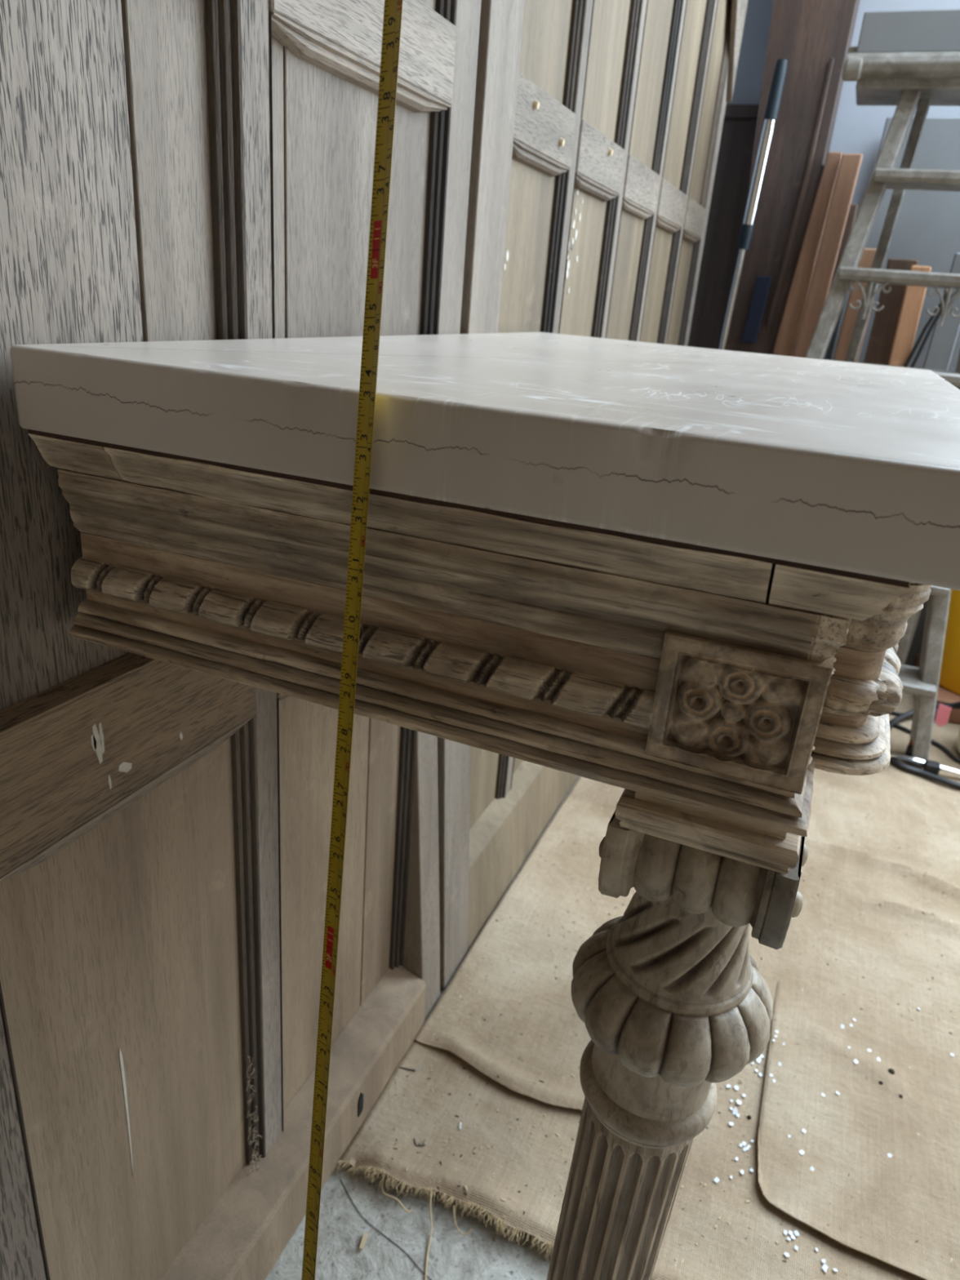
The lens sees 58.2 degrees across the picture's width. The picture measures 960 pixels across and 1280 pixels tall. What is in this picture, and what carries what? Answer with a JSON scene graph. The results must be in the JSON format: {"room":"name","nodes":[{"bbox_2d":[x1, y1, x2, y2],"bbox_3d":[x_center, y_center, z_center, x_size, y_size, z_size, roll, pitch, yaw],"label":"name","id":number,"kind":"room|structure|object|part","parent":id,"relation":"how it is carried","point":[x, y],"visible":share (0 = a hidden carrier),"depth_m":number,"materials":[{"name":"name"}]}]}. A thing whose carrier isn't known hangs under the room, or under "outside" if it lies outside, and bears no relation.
{"room":"woodworking workshop","nodes":[
{"label":"woodworking workshop","id":0,"kind":"room"},
{"bbox_2d":[0,0,747,1279],"bbox_3d":[-0.204,-0.562,0.687,0.375,2.354,3.147,13,23,19],"label":"wall","id":1,"kind":"structure","parent":0,"point":[171,170],"depth_m":0.69,"materials":[{"name":"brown wood"}]},
{"bbox_3d":[-0.301,0.372,0.580,0.014,0.509,0.006,13,23,19],"label":"moulding","id":2,"kind":"part","parent":1,"relation":"part of","materials":[{"name":"brown wood"}]},
{"bbox_3d":[-0.238,-0.155,0.453,0.010,0.395,0.158,13,23,19],"label":"panel","id":3,"kind":"part","parent":1,"relation":"part of","materials":[{"name":"brown wood"}]},
{"bbox_3d":[-0.266,0.332,0.684,0.010,0.509,0.227,13,23,19],"label":"panel","id":4,"kind":"part","parent":1,"relation":"part of","materials":[{"name":"brown wood"}]},
{"bbox_3d":[-0.235,0.057,0.575,0.024,0.087,0.249,13,23,19],"label":"rail","id":5,"kind":"part","parent":1,"relation":"part of","materials":[{"name":"brown wood"}]},
{"bbox_3d":[-0.194,-0.192,0.554,0.010,0.395,0.065,13,23,19],"label":"panel","id":6,"kind":"part","parent":1,"relation":"part of","materials":[{"name":"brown wood"}]},
{"bbox_3d":[-0.168,-0.202,0.585,0.014,0.395,0.017,13,23,19],"label":"moulding","id":7,"kind":"part","parent":1,"relation":"part of","materials":[{"name":"brown wood"}]},
{"bbox_3d":[-0.210,0.296,0.786,0.014,0.509,0.017,13,23,19],"label":"moulding","id":8,"kind":"part","parent":1,"relation":"part of","materials":[{"name":"brown wood"}]},
{"bbox_3d":[-0.152,-0.216,0.622,0.014,0.395,0.006,13,23,19],"label":"moulding","id":9,"kind":"part","parent":1,"relation":"part of","materials":[{"name":"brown wood"}]},
{"bbox_3d":[-0.156,-0.223,0.639,0.010,0.395,0.026,13,23,19],"label":"panel","id":10,"kind":"part","parent":1,"relation":"part of","materials":[{"name":"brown wood"}]},
{"bbox_3d":[-0.193,0.283,0.823,0.014,0.509,0.006,13,23,19],"label":"moulding","id":11,"kind":"part","parent":1,"relation":"part of","materials":[{"name":"brown wood"}]},
{"bbox_3d":[-0.122,-0.036,0.829,0.024,0.087,0.274,13,23,19],"label":"rail","id":12,"kind":"part","parent":1,"relation":"part of","materials":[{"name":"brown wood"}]},
{"bbox_3d":[-0.425,0.743,0.427,0.059,0.092,1.697,13,23,19],"label":"board","id":13,"kind":"part","parent":1,"relation":"part of","materials":[{"name":"brown wood"}]},
{"bbox_3d":[-0.169,0.251,0.905,0.010,0.509,0.177,13,23,19],"label":"panel","id":14,"kind":"part","parent":1,"relation":"part of","materials":[{"name":"brown wood"}]},
{"bbox_3d":[-0.107,-0.263,0.749,0.010,0.395,0.225,13,23,19],"label":"panel","id":15,"kind":"part","parent":1,"relation":"part of","materials":[{"name":"brown wood"}]},
{"bbox_3d":[-0.086,-0.470,0.654,0.024,0.061,0.274,13,23,19],"label":"rail","id":16,"kind":"part","parent":1,"relation":"part of","materials":[{"name":"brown wood"}]},
{"bbox_3d":[-0.119,0.211,1.015,0.010,0.509,0.074,13,23,19],"label":"panel","id":17,"kind":"part","parent":1,"relation":"part of","materials":[{"name":"brown wood"}]},
{"bbox_3d":[-0.092,0.199,1.050,0.014,0.509,0.017,13,23,19],"label":"moulding","id":18,"kind":"part","parent":1,"relation":"part of","materials":[{"name":"brown wood"}]},
{"bbox_3d":[-0.042,-1.039,0.436,0.010,1.160,0.225,13,23,19],"label":"panel","id":19,"kind":"part","parent":1,"relation":"part of","materials":[{"name":"brown wood"}]},
{"bbox_3d":[-0.051,-0.299,0.849,0.014,0.395,0.017,13,23,19],"label":"moulding","id":20,"kind":"part","parent":1,"relation":"part of","materials":[{"name":"brown wood"}]},
{"bbox_3d":[0.014,-1.074,0.537,0.014,1.160,0.017,13,23,19],"label":"moulding","id":21,"kind":"part","parent":1,"relation":"part of","materials":[{"name":"brown wood"}]},
{"bbox_3d":[-0.001,0.113,1.282,0.010,0.509,0.187,13,23,19],"label":"panel","id":22,"kind":"part","parent":1,"relation":"part of","materials":[{"name":"beige wood"}]},
{"bbox_3d":[0.048,0.084,1.366,0.014,0.509,0.017,13,23,19],"label":"moulding","id":23,"kind":"part","parent":1,"relation":"part of","materials":[{"name":"brown wood"}]},
{"bbox_3d":[0.063,0.071,1.401,0.014,0.509,0.006,13,23,19],"label":"moulding","id":24,"kind":"part","parent":1,"relation":"part of","materials":[{"name":"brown wood"}]},
{"bbox_3d":[0.094,0.035,1.496,0.010,0.509,0.206,13,23,19],"label":"panel","id":25,"kind":"part","parent":1,"relation":"part of","materials":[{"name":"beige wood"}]},
{"bbox_3d":[0.211,0.191,1.848,0.056,0.152,1.293,13,23,19],"label":"board","id":26,"kind":"part","parent":1,"relation":"part of","materials":[{"name":"beige wood"}]},
{"bbox_3d":[0.041,-0.385,1.081,0.010,0.395,0.187,13,23,19],"label":"panel","id":27,"kind":"part","parent":1,"relation":"part of","materials":[{"name":"beige wood"}]},
{"bbox_3d":[0.067,-0.596,0.998,0.024,0.061,0.209,13,23,19],"label":"rail","id":28,"kind":"part","parent":1,"relation":"part of","materials":[{"name":"grey wood"}]},
{"bbox_3d":[0.105,-1.160,0.768,0.010,1.160,0.187,13,23,19],"label":"panel","id":29,"kind":"part","parent":1,"relation":"part of","materials":[{"name":"beige wood"}]},
{"bbox_3d":[0.089,-0.415,1.165,0.014,0.395,0.017,13,23,19],"label":"moulding","id":30,"kind":"part","parent":1,"relation":"part of","materials":[{"name":"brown wood"}]},
{"bbox_3d":[0.105,-0.427,1.200,0.014,0.395,0.006,13,23,19],"label":"moulding","id":31,"kind":"part","parent":1,"relation":"part of","materials":[{"name":"brown wood"}]},
{"bbox_3d":[0.154,-1.190,0.853,0.014,1.160,0.017,13,23,19],"label":"moulding","id":32,"kind":"part","parent":1,"relation":"part of","materials":[{"name":"brown wood"}]},
{"bbox_3d":[0.135,-0.463,1.295,0.010,0.395,0.206,13,23,19],"label":"panel","id":33,"kind":"part","parent":1,"relation":"part of","materials":[{"name":"beige wood"}]},
{"bbox_3d":[0.170,-1.203,0.887,0.014,1.160,0.006,13,23,19],"label":"moulding","id":34,"kind":"part","parent":1,"relation":"part of","materials":[{"name":"brown wood"}]},
{"bbox_3d":[0.162,-0.674,1.212,0.024,0.061,0.228,13,23,19],"label":"rail","id":35,"kind":"part","parent":1,"relation":"part of","materials":[{"name":"grey wood"}]},
{"bbox_3d":[0.188,-0.496,1.387,0.014,0.395,0.017,13,23,19],"label":"moulding","id":36,"kind":"part","parent":1,"relation":"part of","materials":[{"name":"brown wood"}]},
{"bbox_3d":[0.200,-1.239,0.983,0.010,1.160,0.206,13,23,19],"label":"panel","id":37,"kind":"part","parent":1,"relation":"part of","materials":[{"name":"beige wood"}]},
{"bbox_3d":[0.203,-0.509,1.422,0.014,0.395,0.006,13,23,19],"label":"moulding","id":38,"kind":"part","parent":1,"relation":"part of","materials":[{"name":"brown wood"}]},
{"bbox_3d":[0.234,-0.545,1.518,0.010,0.395,0.207,13,23,19],"label":"panel","id":39,"kind":"part","parent":1,"relation":"part of","materials":[{"name":"beige wood"}]},
{"bbox_3d":[0.253,-1.272,1.075,0.014,1.160,0.017,13,23,19],"label":"moulding","id":40,"kind":"part","parent":1,"relation":"part of","materials":[{"name":"brown wood"}]},
{"bbox_3d":[0.268,-1.284,1.109,0.014,1.160,0.006,13,23,19],"label":"moulding","id":41,"kind":"part","parent":1,"relation":"part of","materials":[{"name":"brown wood"}]},
{"bbox_3d":[0.260,-0.756,1.435,0.024,0.061,0.229,13,23,19],"label":"rail","id":42,"kind":"part","parent":1,"relation":"part of","materials":[{"name":"grey wood"}]},
{"bbox_3d":[0.287,-0.578,1.610,0.014,0.395,0.017,13,23,19],"label":"moulding","id":43,"kind":"part","parent":1,"relation":"part of","materials":[{"name":"brown wood"}]},
{"bbox_3d":[0.301,-0.590,1.643,0.014,0.395,0.006,13,23,19],"label":"moulding","id":44,"kind":"part","parent":1,"relation":"part of","materials":[{"name":"brown wood"}]},
{"bbox_3d":[0.299,-1.320,1.205,0.010,1.160,0.207,13,23,19],"label":"panel","id":45,"kind":"part","parent":1,"relation":"part of","materials":[{"name":"beige wood"}]},
{"bbox_3d":[0.334,-0.628,1.744,0.010,0.395,0.218,13,23,19],"label":"panel","id":46,"kind":"part","parent":1,"relation":"part of","materials":[{"name":"beige wood"}]},
{"bbox_3d":[0.352,-1.353,1.298,0.014,1.160,0.017,13,23,19],"label":"moulding","id":47,"kind":"part","parent":1,"relation":"part of","materials":[{"name":"brown wood"}]},
{"bbox_3d":[0.389,-0.662,1.841,0.014,0.395,0.017,13,23,19],"label":"moulding","id":48,"kind":"part","parent":1,"relation":"part of","materials":[{"name":"brown wood"}]},
{"bbox_3d":[0.360,-0.839,1.661,0.024,0.061,0.240,13,23,19],"label":"rail","id":49,"kind":"part","parent":1,"relation":"part of","materials":[{"name":"grey wood"}]},
{"bbox_3d":[0.366,-1.365,1.331,0.014,1.160,0.006,13,23,19],"label":"moulding","id":50,"kind":"part","parent":1,"relation":"part of","materials":[{"name":"brown wood"}]},
{"bbox_3d":[0.404,-0.675,1.875,0.014,0.395,0.006,13,23,19],"label":"moulding","id":51,"kind":"part","parent":1,"relation":"part of","materials":[{"name":"brown wood"}]},
{"bbox_3d":[0.433,-0.709,1.966,0.010,0.395,0.195,13,23,19],"label":"panel","id":52,"kind":"part","parent":1,"relation":"part of","materials":[{"name":"beige wood"}]},
{"bbox_3d":[0.399,-1.403,1.431,0.010,1.160,0.218,13,23,19],"label":"panel","id":53,"kind":"part","parent":1,"relation":"part of","materials":[{"name":"beige wood"}]},
{"bbox_3d":[0.484,-0.740,2.054,0.014,0.395,0.017,13,23,19],"label":"moulding","id":54,"kind":"part","parent":1,"relation":"part of","materials":[{"name":"brown wood"}]},
{"bbox_3d":[0.459,-0.920,1.883,0.024,0.061,0.217,13,23,19],"label":"rail","id":55,"kind":"part","parent":1,"relation":"part of","materials":[{"name":"brown wood"}]},
{"bbox_3d":[0.454,-1.438,1.529,0.014,1.160,0.017,13,23,19],"label":"moulding","id":56,"kind":"part","parent":1,"relation":"part of","materials":[{"name":"brown wood"}]},
{"bbox_3d":[0.469,-1.450,1.563,0.014,1.160,0.006,13,23,19],"label":"moulding","id":57,"kind":"part","parent":1,"relation":"part of","materials":[{"name":"brown wood"}]},
{"bbox_3d":[0.498,-1.484,1.653,0.010,1.160,0.195,13,23,19],"label":"panel","id":58,"kind":"part","parent":1,"relation":"part of","materials":[{"name":"beige wood"}]},
{"bbox_3d":[0.548,-1.516,1.741,0.014,1.160,0.017,13,23,19],"label":"moulding","id":59,"kind":"part","parent":1,"relation":"part of","materials":[{"name":"brown wood"}]},
{"bbox_2d":[265,775,579,1279],"bbox_3d":[0.971,1.014,0.255,3.800,0.056,5.100,13,23,19],"label":"floor","id":60,"kind":"structure","parent":0,"point":[482,1254],"depth_m":0.91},
{"bbox_2d":[359,1231,368,1249],"bbox_3d":[-0.122,0.628,0.901,0.004,0.002,0.016,9,22,10],"label":"wood splinter","id":61,"kind":"object","parent":60,"relation":"on","point":[365,1235],"visible":1,"depth_m":0.90,"materials":[{"name":"beige wood"}]},
{"bbox_2d":[340,1179,431,1279],"bbox_3d":[-0.072,0.637,0.895,0.227,0.001,0.014,21,27,34],"label":"cord","id":62,"kind":"object","parent":60,"relation":"on","point":[340,1180],"visible":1,"depth_m":0.91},
{"bbox_2d":[381,1176,413,1212],"bbox_3d":[-0.093,0.606,0.940,0.048,0.011,0.013,23,28,38],"label":"thread","id":63,"kind":"object","parent":60,"relation":"on","point":[383,1192],"visible":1,"depth_m":0.94,"materials":[{"name":"fabric"}]},
{"bbox_2d":[424,1187,432,1279],"bbox_3d":[-0.053,0.625,0.902,0.005,0.022,0.092,4,22,-1],"label":"thread","id":64,"kind":"object","parent":60,"relation":"on","point":[430,1188],"visible":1,"depth_m":0.91,"materials":[{"name":"fabric"}]},
{"bbox_2d":[453,1204,472,1235],"bbox_3d":[-0.022,0.620,0.919,0.010,0.013,0.030,-17,30,-42],"label":"thread","id":65,"kind":"object","parent":60,"relation":"on","point":[471,1229],"visible":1,"depth_m":0.92,"materials":[{"name":"fabric"}]},
{"bbox_2d":[10,332,959,1279],"bbox_3d":[0.103,0.186,0.857,0.466,0.884,0.804,13,23,19],"label":"console table","id":66,"kind":"object","parent":60,"relation":"on","point":[688,581],"visible":1,"depth_m":0.40,"materials":[{"name":"white paint"}]},
{"bbox_3d":[-0.204,-0.096,0.452,0.049,0.021,0.031,13,23,19],"label":"cornice","id":67,"kind":"part","parent":66,"relation":"part of","materials":[{"name":"brown wood"}]},
{"bbox_2d":[301,0,403,1279],"bbox_3d":[-0.075,0.193,0.411,0.011,1.050,0.194,6,22,4],"label":"tape measure","id":68,"kind":"object","parent":66,"relation":"attached to","point":[393,11],"visible":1,"depth_m":0.37,"materials":[{"name":"yellow metal"}]},
{"bbox_3d":[-0.034,-0.057,0.390,0.320,0.021,0.032,13,23,19],"label":"cornice","id":69,"kind":"part","parent":66,"relation":"part of","materials":[{"name":"brown wood"}]},
{"bbox_3d":[0.116,-0.086,0.754,0.442,0.021,0.772,13,23,19],"label":"moulding","id":70,"kind":"part","parent":66,"relation":"part of","materials":[{"name":"brown wood"}]},
{"bbox_3d":[0.077,0.433,0.574,0.076,0.374,0.066,13,23,19],"label":"leg","id":71,"kind":"part","parent":66,"relation":"part of","materials":[{"name":"brown wood"}]},
{"bbox_3d":[0.142,-0.024,0.343,0.046,0.021,0.063,13,23,19],"label":"cornice","id":72,"kind":"part","parent":66,"relation":"part of","materials":[{"name":"brown wood"}]},
{"bbox_2d":[333,692,959,1279],"bbox_3d":[0.932,0.415,1.611,1.522,0.030,2.078,13,23,19],"label":"sheet","id":73,"kind":"object","parent":60,"relation":"on","point":[517,1157],"visible":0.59,"depth_m":1.10,"materials":[{"name":"fabric"}]},
{"bbox_2d":[399,1064,422,1071],"bbox_3d":[-0.088,0.545,1.097,0.029,0.003,0.009,1,22,-10],"label":"staple","id":74,"kind":"object","parent":73,"relation":"on","point":[420,1064],"visible":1,"depth_m":1.10,"materials":[{"name":"metal"}]},
{"bbox_2d":[413,1137,425,1146],"bbox_3d":[-0.070,0.584,1.002,0.014,0.001,0.009,4,22,-2],"label":"staple","id":75,"kind":"object","parent":73,"relation":"on","point":[414,1138],"visible":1,"depth_m":1.00,"materials":[{"name":"metal"}]},
{"bbox_2d":[414,795,635,1110],"bbox_3d":[0.350,0.452,1.416,0.589,0.026,0.908,13,23,19],"label":"sheet","id":76,"kind":"object","parent":73,"relation":"on","point":[502,1048],"visible":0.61,"depth_m":1.26,"materials":[{"name":"fabric"}]},
{"bbox_2d":[378,769,959,1279],"bbox_3d":[0.491,0.463,1.399,0.854,0.024,1.300,13,23,19],"label":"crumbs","id":77,"kind":"object","parent":73,"relation":"on","point":[537,995],"visible":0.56,"depth_m":1.12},
{"bbox_2d":[713,1177,719,1182],"bbox_3d":[0.270,0.617,0.986,0.006,0.002,0.005,-13,28,-37],"label":"flake","id":78,"kind":"object","parent":73,"relation":"on","point":[716,1180],"visible":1,"depth_m":0.98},
{"bbox_2d":[732,1106,737,1115],"bbox_3d":[0.318,0.587,1.074,0.006,0.004,0.011,13,23,19],"label":"flake","id":79,"kind":"object","parent":73,"relation":"on","point":[735,1110],"visible":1,"depth_m":1.07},
{"bbox_2d":[733,1084,738,1090],"bbox_3d":[0.329,0.575,1.109,0.006,0.002,0.007,13,23,19],"label":"flake","id":80,"kind":"object","parent":73,"relation":"on","point":[736,1087],"visible":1,"depth_m":1.11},
{"bbox_2d":[736,1099,742,1104],"bbox_3d":[0.327,0.583,1.088,0.007,0.003,0.009,13,23,19],"label":"flake","id":81,"kind":"object","parent":73,"relation":"on","point":[738,1101],"visible":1,"depth_m":1.09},
{"bbox_2d":[755,1056,761,1063],"bbox_3d":[0.372,0.560,1.152,0.008,0.004,0.011,3,22,-3],"label":"flake","id":82,"kind":"object","parent":73,"relation":"on","point":[758,1060],"visible":0.65,"depth_m":1.15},
{"bbox_2d":[783,1252,789,1257],"bbox_3d":[0.325,0.650,0.913,0.005,0.002,0.006,-6,24,-25],"label":"flake","id":83,"kind":"object","parent":73,"relation":"on","point":[785,1254],"visible":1,"depth_m":0.91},
{"bbox_2d":[793,1230,799,1235],"bbox_3d":[0.344,0.644,0.936,0.005,0.003,0.006,-2,23,-16],"label":"flake","id":84,"kind":"object","parent":73,"relation":"on","point":[796,1233],"visible":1,"depth_m":0.94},
{"bbox_2d":[772,151,842,356],"bbox_3d":[0.782,-0.584,2.342,0.097,1.305,0.018,13,23,19],"label":"board","id":85,"kind":"object","parent":73,"relation":"on","point":[787,335],"visible":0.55,"depth_m":2.18,"materials":[{"name":"orange wood"}]},
{"bbox_2d":[813,164,824,202],"bbox_3d":[0.761,-0.586,2.375,0.096,1.280,0.020,13,23,19],"label":"board","id":86,"kind":"object","parent":73,"relation":"on","point":[823,166],"visible":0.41,"depth_m":2.12,"materials":[{"name":"brown wood"}]},
{"bbox_2d":[821,1263,827,1273],"bbox_3d":[0.362,0.658,0.904,0.005,0.002,0.008,23,28,38],"label":"flake","id":87,"kind":"object","parent":73,"relation":"on","point":[824,1267],"visible":1,"depth_m":0.90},
{"bbox_2d":[793,204,857,359],"bbox_3d":[0.856,-0.538,2.385,0.085,1.200,0.020,13,23,19],"label":"board","id":88,"kind":"object","parent":73,"relation":"on","point":[851,219],"visible":0.18,"depth_m":2.17,"materials":[{"name":"brown wood"}]},
{"bbox_2d":[792,153,862,357],"bbox_3d":[0.822,-0.566,2.312,0.088,1.300,0.014,13,23,19],"label":"board","id":89,"kind":"object","parent":73,"relation":"on","point":[850,164],"visible":0.5,"depth_m":2.14,"materials":[{"name":"orange wood"}]},
{"bbox_2d":[833,248,878,362],"bbox_3d":[0.919,-0.465,2.349,0.095,1.100,0.020,13,23,19],"label":"board","id":90,"kind":"object","parent":73,"relation":"on","point":[867,258],"visible":0.06,"depth_m":2.19,"materials":[{"name":"orange wood"}]},
{"bbox_2d":[757,868,959,1279],"bbox_3d":[0.918,0.619,1.114,1.035,0.020,0.801,13,23,19],"label":"sheet","id":91,"kind":"object","parent":73,"relation":"on","point":[901,1211],"visible":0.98,"depth_m":1.05,"materials":[{"name":"fabric"}]},
{"bbox_2d":[799,1150,804,1155],"bbox_3d":[0.382,0.608,1.023,0.007,0.002,0.006,-2,23,-17],"label":"flake","id":92,"kind":"object","parent":91,"relation":"on","point":[801,1152],"visible":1,"depth_m":1.02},
{"bbox_2d":[888,1068,894,1074],"bbox_3d":[0.543,0.569,1.138,0.008,0.006,0.009,13,23,19],"label":"crumb","id":93,"kind":"object","parent":91,"relation":"on","point":[891,1071],"visible":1,"depth_m":1.14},
{"bbox_2d":[804,8,959,767],"bbox_3d":[0.890,-0.524,1.957,0.566,1.507,0.459,13,23,19],"label":"stepladder","id":94,"kind":"object","parent":73,"relation":"on","point":[907,60],"visible":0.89,"depth_m":1.79,"materials":[{"name":"grey metal"}]},
{"bbox_3d":[0.708,-0.493,1.970,0.392,1.413,0.077,-7,25,-26],"label":"rail","id":95,"kind":"part","parent":94,"relation":"part of","materials":[{"name":"grey paint"}]},
{"bbox_3d":[0.874,-0.537,2.140,0.043,1.380,0.174,-2,23,-16],"label":"leg","id":96,"kind":"part","parent":94,"relation":"part of","materials":[{"name":"grey paint"}]},
{"bbox_2d":[841,8,959,80],"bbox_3d":[0.955,-1.155,1.669,0.458,0.114,0.049,13,23,19],"label":"tray","id":97,"kind":"object","parent":94,"relation":"on","point":[907,45],"depth_m":1.70,"materials":[{"name":"grey paint"}]},
{"bbox_2d":[855,78,959,106],"bbox_3d":[0.986,-1.130,1.771,0.398,0.028,0.165,13,23,19],"label":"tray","id":98,"kind":"object","parent":94,"relation":"on","point":[869,91],"depth_m":1.76,"materials":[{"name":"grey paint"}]},
{"bbox_3d":[1.113,-0.483,2.054,0.174,1.380,0.043,-8,25,-28],"label":"leg","id":99,"kind":"part","parent":94,"relation":"part of","materials":[{"name":"grey paint"}]},
{"bbox_3d":[1.029,-0.420,1.854,0.072,1.413,0.373,0,22,-13],"label":"rail","id":100,"kind":"part","parent":94,"relation":"part of","materials":[{"name":"grey metal"}]},
{"bbox_2d":[863,257,918,364],"bbox_3d":[0.988,-0.431,2.307,0.075,1.080,0.018,13,23,19],"label":"board","id":101,"kind":"object","parent":73,"relation":"on","point":[882,337],"visible":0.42,"depth_m":2.15,"materials":[{"name":"brown wood"}]},
{"bbox_2d":[829,116,959,666],"bbox_3d":[1.163,-0.589,2.308,0.520,1.400,0.025,13,23,19],"label":"board","id":102,"kind":"object","parent":73,"relation":"on","point":[926,230],"visible":0.26,"depth_m":2.16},
{"bbox_2d":[888,265,931,367],"bbox_3d":[1.023,-0.402,2.264,0.060,1.065,0.022,13,23,19],"label":"board","id":103,"kind":"object","parent":73,"relation":"on","point":[913,297],"visible":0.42,"depth_m":2.10,"materials":[{"name":"brown wood"}]},
{"bbox_2d":[903,288,959,367],"bbox_3d":[1.087,-0.745,2.091,0.090,0.239,0.008,13,23,19],"label":"tongs","id":104,"kind":"object","parent":103,"relation":"hanging from","point":[957,291],"visible":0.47,"depth_m":2.09,"materials":[{"name":"metal"}]},
{"bbox_3d":[1.087,-0.730,2.097,0.060,0.207,0.008,13,23,19],"label":"arm","id":105,"kind":"part","parent":104,"relation":"part of","materials":[{"name":"black metal"}]},
{"bbox_2d":[903,608,921,664],"bbox_3d":[1.187,-0.478,2.171,0.100,1.300,0.015,13,23,19],"label":"board","id":106,"kind":"object","parent":73,"relation":"on","point":[917,615],"visible":0.02,"depth_m":2.33,"materials":[{"name":"wood"}]},
{"bbox_2d":[888,702,959,789],"bbox_3d":[1.141,0.242,2.008,0.380,0.074,0.374,13,23,19],"label":"hose","id":107,"kind":"object","parent":73,"relation":"on","point":[905,715],"visible":0.58,"depth_m":1.93,"materials":[{"name":"black rubber"}]},
{"bbox_2d":[905,703,951,756],"bbox_3d":[1.017,0.203,1.985,0.117,0.115,0.052,-9,26,-31],"label":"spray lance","id":108,"kind":"object","parent":107,"relation":"on","point":[942,714],"visible":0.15,"depth_m":1.98,"materials":[{"name":"plastic"}]},
{"bbox_2d":[889,751,959,776],"bbox_3d":[1.092,0.300,1.917,0.343,0.026,0.028,12,23,17],"label":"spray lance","id":109,"kind":"object","parent":73,"relation":"on","point":[919,762],"visible":0.79,"depth_m":1.94,"materials":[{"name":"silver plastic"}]},
{"bbox_2d":[923,759,940,774],"bbox_3d":[1.007,0.284,1.922,0.030,0.024,0.026,13,23,19],"label":"clip","id":110,"kind":"object","parent":109,"relation":"attached to","point":[932,766],"visible":1,"depth_m":1.91,"materials":[{"name":"black plastic"}]},
{"bbox_2d":[889,701,959,717],"bbox_3d":[1.161,0.166,2.161,0.371,0.101,0.021,13,23,19],"label":"cable","id":111,"kind":"object","parent":73,"relation":"on","point":[955,704],"visible":0.23,"depth_m":2.15,"materials":[{"name":"black rubber"}]},
{"bbox_2d":[893,723,959,763],"bbox_3d":[1.079,0.251,2.056,0.043,0.013,0.352,-11,27,-35],"label":"cable","id":112,"kind":"object","parent":73,"relation":"on","point":[946,750],"visible":0.61,"depth_m":2.05,"materials":[{"name":"black rubber"}]},
{"bbox_2d":[912,653,959,724],"bbox_3d":[1.489,0.175,2.264,0.630,0.056,0.375,13,23,19],"label":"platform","id":113,"kind":"object","parent":73,"relation":"on","point":[944,695],"visible":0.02,"depth_m":2.20,"materials":[{"name":"brown wood"}]},
{"bbox_2d":[938,589,959,694],"bbox_3d":[1.353,-0.043,2.230,0.361,0.350,0.348,13,23,19],"label":"bucket","id":114,"kind":"object","parent":113,"relation":"on","point":[949,676],"visible":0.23,"depth_m":2.21,"materials":[{"name":"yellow plastic"}]},
{"bbox_2d":[922,252,959,371],"bbox_3d":[1.105,-0.412,2.257,0.080,1.100,0.020,13,23,19],"label":"board","id":115,"kind":"object","parent":73,"relation":"on","point":[944,337],"visible":0.24,"depth_m":2.11,"materials":[{"name":"wood"}]},
{"bbox_2d":[956,728,959,752],"bbox_3d":[1.228,0.164,1.963,0.208,0.262,0.208,13,23,19],"label":"plastic container","id":116,"kind":"object","parent":73,"relation":"on","point":[958,737],"visible":1,"depth_m":2.03,"materials":[{"name":"yellow plastic"}]},
{"bbox_2d":[391,797,951,1270],"bbox_3d":[0.456,0.496,1.321,0.845,0.026,1.102,13,23,19],"label":"dirt specks","id":117,"kind":"object","parent":60,"relation":"on","point":[573,797],"visible":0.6,"depth_m":1.10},
{"bbox_2d":[718,58,787,350],"bbox_3d":[0.619,-0.663,2.277,0.076,1.476,0.030,13,23,19],"label":"pole","id":118,"kind":"object","parent":60,"relation":"on","point":[780,72],"visible":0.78,"depth_m":2.08,"materials":[{"name":"silver metal"}]},
{"bbox_2d":[724,0,859,354],"bbox_3d":[0.780,-1.221,2.186,0.192,2.600,0.160,13,23,19],"label":"wooden board","id":119,"kind":"object","parent":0,"point":[815,37],"depth_m":2.13,"materials":[{"name":"brown wood"}]},
{"bbox_3d":[0.723,-0.863,2.258,0.046,0.165,0.014,13,23,19],"label":"cloth strip","id":120,"kind":"part","parent":119,"relation":"part of","materials":[{"name":"blue fabric"}]},
{"bbox_2d":[687,0,959,359],"bbox_3d":[1.968,-1.002,1.894,3.700,2.604,0.132,13,23,19],"label":"wall","id":121,"kind":"structure","parent":0,"point":[858,129],"depth_m":2.26,"materials":[{"name":"white paint"}]}
]}

